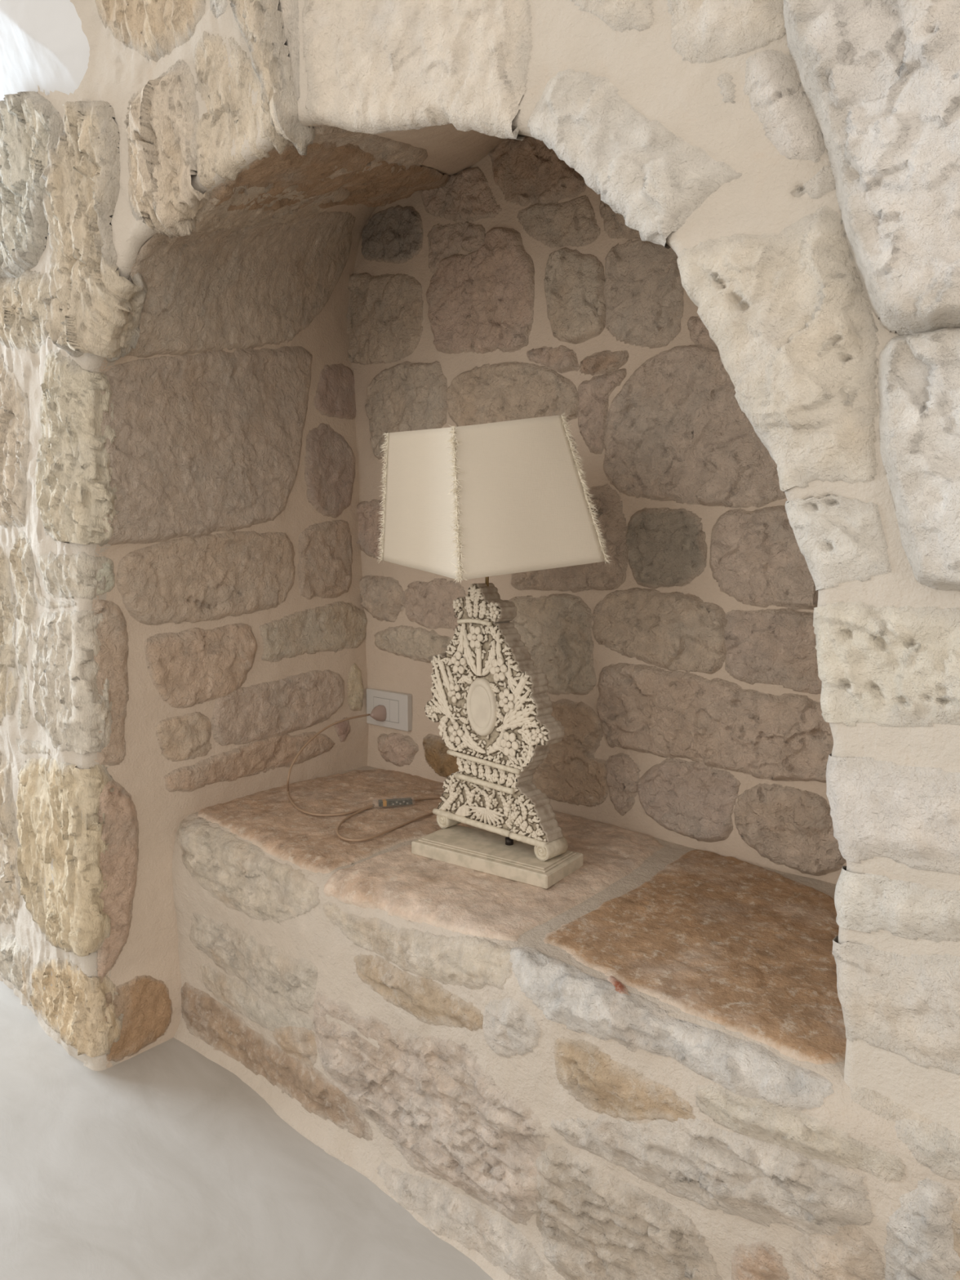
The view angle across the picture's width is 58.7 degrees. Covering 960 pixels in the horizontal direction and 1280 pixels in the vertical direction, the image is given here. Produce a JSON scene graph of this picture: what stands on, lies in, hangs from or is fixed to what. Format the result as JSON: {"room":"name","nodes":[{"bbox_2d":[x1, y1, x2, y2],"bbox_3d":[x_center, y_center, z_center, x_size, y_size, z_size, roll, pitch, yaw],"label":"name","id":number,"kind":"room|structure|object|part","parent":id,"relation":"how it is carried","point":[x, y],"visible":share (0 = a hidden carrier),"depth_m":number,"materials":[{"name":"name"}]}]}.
{"room":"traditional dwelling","nodes":[
{"label":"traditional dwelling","id":0,"kind":"room"},
{"bbox_2d":[92,206,377,1067],"bbox_3d":[-0.438,-0.086,1.979,0.360,2.035,0.829,4,7,36],"label":"wall","id":1,"kind":"structure","parent":0,"point":[231,633],"depth_m":1.93,"materials":[{"name":"stone"}]},
{"bbox_2d":[0,980,493,1279],"bbox_3d":[-2.051,1.109,0.071,7.000,0.004,5.200,5,8,42],"label":"floor","id":2,"kind":"structure","parent":0,"point":[161,1162],"depth_m":1.50,"materials":[{"name":"grey concrete"}]},
{"bbox_2d":[172,765,959,1279],"bbox_3d":[0.317,0.716,1.441,2.340,0.558,0.671,5,8,42],"label":"stone bench","id":3,"kind":"object","parent":2,"relation":"on","point":[630,1066],"visible":0.88,"depth_m":1.31,"materials":[{"name":"beige stone"}]},
{"bbox_2d":[286,705,439,841],"bbox_3d":[-0.264,0.295,2.018,0.428,0.180,0.438,5,8,42],"label":"power cord","id":4,"kind":"object","parent":3,"relation":"on","point":[378,713],"visible":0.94,"depth_m":1.98,"materials":[{"name":"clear plastic"}]},
{"bbox_2d":[377,797,412,806],"bbox_3d":[-0.200,0.375,1.980,0.070,0.023,0.089,5,8,42],"label":"switch","id":5,"kind":"object","parent":4,"relation":"attached to","point":[406,801],"depth_m":1.97,"materials":[{"name":"black plastic"}]},
{"bbox_2d":[376,412,611,888],"bbox_3d":[0.012,0.006,1.587,0.313,0.842,0.435,-3,7,-25],"label":"table lamp","id":6,"kind":"object","parent":3,"relation":"on","point":[461,503],"visible":1,"depth_m":1.55,"materials":[{"name":"linen"},{"name":"shell"},{"name":"stone"}]},
{"bbox_3d":[-0.184,-0.275,1.654,0.004,0.240,0.070,-2,6,-18],"label":"seam cord","id":7,"kind":"part","parent":6,"relation":"part of","materials":[{"name":"beige fabric"}]},
{"bbox_3d":[-0.114,-0.245,1.504,0.008,0.268,0.402,-3,6,-24],"label":"linen panel","id":8,"kind":"part","parent":6,"relation":"part of","materials":[{"name":"beige fabric"}]},
{"bbox_2d":[447,683,461,703],"bbox_3d":[-0.053,0.106,1.684,0.037,0.040,0.007,6,8,44],"label":"flower","id":9,"kind":"object","parent":6,"relation":"on","point":[454,690],"depth_m":1.69,"materials":[{"name":"beige wood"}]},
{"bbox_2d":[448,721,462,744],"bbox_3d":[-0.051,0.184,1.690,0.042,0.045,0.007,6,8,44],"label":"flower","id":10,"kind":"object","parent":6,"relation":"on","point":[455,728],"depth_m":1.69,"materials":[{"name":"beige wood"}]},
{"bbox_3d":[-0.037,-0.214,1.337,0.004,0.240,0.035,-2,6,-19],"label":"seam cord","id":11,"kind":"part","parent":6,"relation":"part of","materials":[{"name":"beige fabric"}]},
{"bbox_2d":[450,651,466,674],"bbox_3d":[-0.045,0.044,1.669,0.042,0.044,0.007,6,8,44],"label":"flower","id":12,"kind":"object","parent":6,"relation":"on","point":[458,659],"depth_m":1.67,"materials":[{"name":"beige wood"}]},
{"bbox_3d":[-0.019,0.359,1.681,0.208,0.013,0.013,6,8,44],"label":"moulding","id":13,"kind":"part","parent":6,"relation":"part of","materials":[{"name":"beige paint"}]},
{"bbox_3d":[-0.011,-0.035,1.633,0.088,0.012,0.009,6,8,44],"label":"moulding","id":14,"kind":"part","parent":6,"relation":"part of","materials":[{"name":"beige paint"}]},
{"bbox_2d":[466,626,483,648],"bbox_3d":[-0.012,-0.005,1.632,0.044,0.043,0.007,6,8,44],"label":"flower","id":15,"kind":"object","parent":6,"relation":"on","point":[474,633],"depth_m":1.63,"materials":[{"name":"beige wood"}]},
{"bbox_3d":[0.005,0.234,1.645,0.190,0.016,0.010,6,8,44],"label":"moulding","id":16,"kind":"part","parent":6,"relation":"part of","materials":[{"name":"beige paint"}]},
{"bbox_3d":[0.009,0.277,1.646,0.151,0.014,0.012,6,8,44],"label":"moulding","id":17,"kind":"part","parent":6,"relation":"part of","materials":[{"name":"beige paint"}]},
{"bbox_3d":[0.005,0.129,1.642,0.334,0.472,0.012,6,8,44],"label":"carved panel","id":18,"kind":"part","parent":6,"relation":"part of","materials":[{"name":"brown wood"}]},
{"bbox_3d":[0.007,-0.146,1.602,0.007,0.158,0.090,1,6,9],"label":"rod","id":19,"kind":"part","parent":6,"relation":"part of","materials":[{"name":"gold metal"}]},
{"bbox_2d":[489,657,506,681],"bbox_3d":[0.032,0.056,1.595,0.044,0.046,0.007,6,8,44],"label":"flower","id":20,"kind":"object","parent":6,"relation":"on","point":[498,666],"depth_m":1.60,"materials":[{"name":"beige wood"}]},
{"bbox_2d":[498,688,514,712],"bbox_3d":[0.047,0.113,1.586,0.039,0.046,0.007,6,8,44],"label":"flower","id":21,"kind":"object","parent":6,"relation":"on","point":[506,695],"depth_m":1.59,"materials":[{"name":"beige wood"}]},
{"bbox_2d":[499,731,519,757],"bbox_3d":[0.052,0.195,1.589,0.047,0.046,0.007,6,8,44],"label":"flower","id":22,"kind":"object","parent":6,"relation":"on","point":[508,740],"depth_m":1.59,"materials":[{"name":"beige wood"}]},
{"bbox_3d":[0.089,0.370,1.575,0.086,0.014,0.013,6,8,44],"label":"moulding","id":23,"kind":"part","parent":6,"relation":"part of","materials":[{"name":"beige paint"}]},
{"bbox_3d":[0.084,-0.235,1.390,0.266,0.271,0.039,-3,6,-24],"label":"linen panel","id":24,"kind":"part","parent":6,"relation":"part of","materials":[{"name":"beige fabric"}]},
{"bbox_3d":[0.174,-0.254,1.429,0.080,0.243,0.004,0,6,3],"label":"seam cord","id":25,"kind":"part","parent":6,"relation":"part of","materials":[{"name":"beige fabric"}]},
{"bbox_2d":[191,123,504,232],"bbox_3d":[-0.052,-0.828,1.568,1.201,0.606,0.769,5,8,42],"label":"ceiling","id":26,"kind":"structure","parent":0,"point":[342,170],"depth_m":1.59,"materials":[{"name":"stone"}]},
{"bbox_2d":[0,0,959,1133],"bbox_3d":[-0.209,-0.617,1.279,4.376,3.236,0.214,4,7,37],"label":"wall","id":27,"kind":"structure","parent":0,"point":[797,161],"depth_m":1.00,"materials":[{"name":"stone"}]},
{"bbox_2d":[346,135,846,884],"bbox_3d":[0.230,-0.430,1.825,1.837,1.860,0.076,5,8,42],"label":"wall","id":28,"kind":"structure","parent":0,"point":[684,685],"depth_m":1.77,"materials":[{"name":"stone"}]},
{"bbox_2d":[366,688,412,731],"bbox_3d":[-0.246,0.186,2.297,0.164,0.098,0.021,5,8,42],"label":"wall socket","id":29,"kind":"object","parent":28,"relation":"attached to","point":[398,705],"visible":0.91,"depth_m":2.27,"materials":[{"name":"grey plastic"}]}
]}

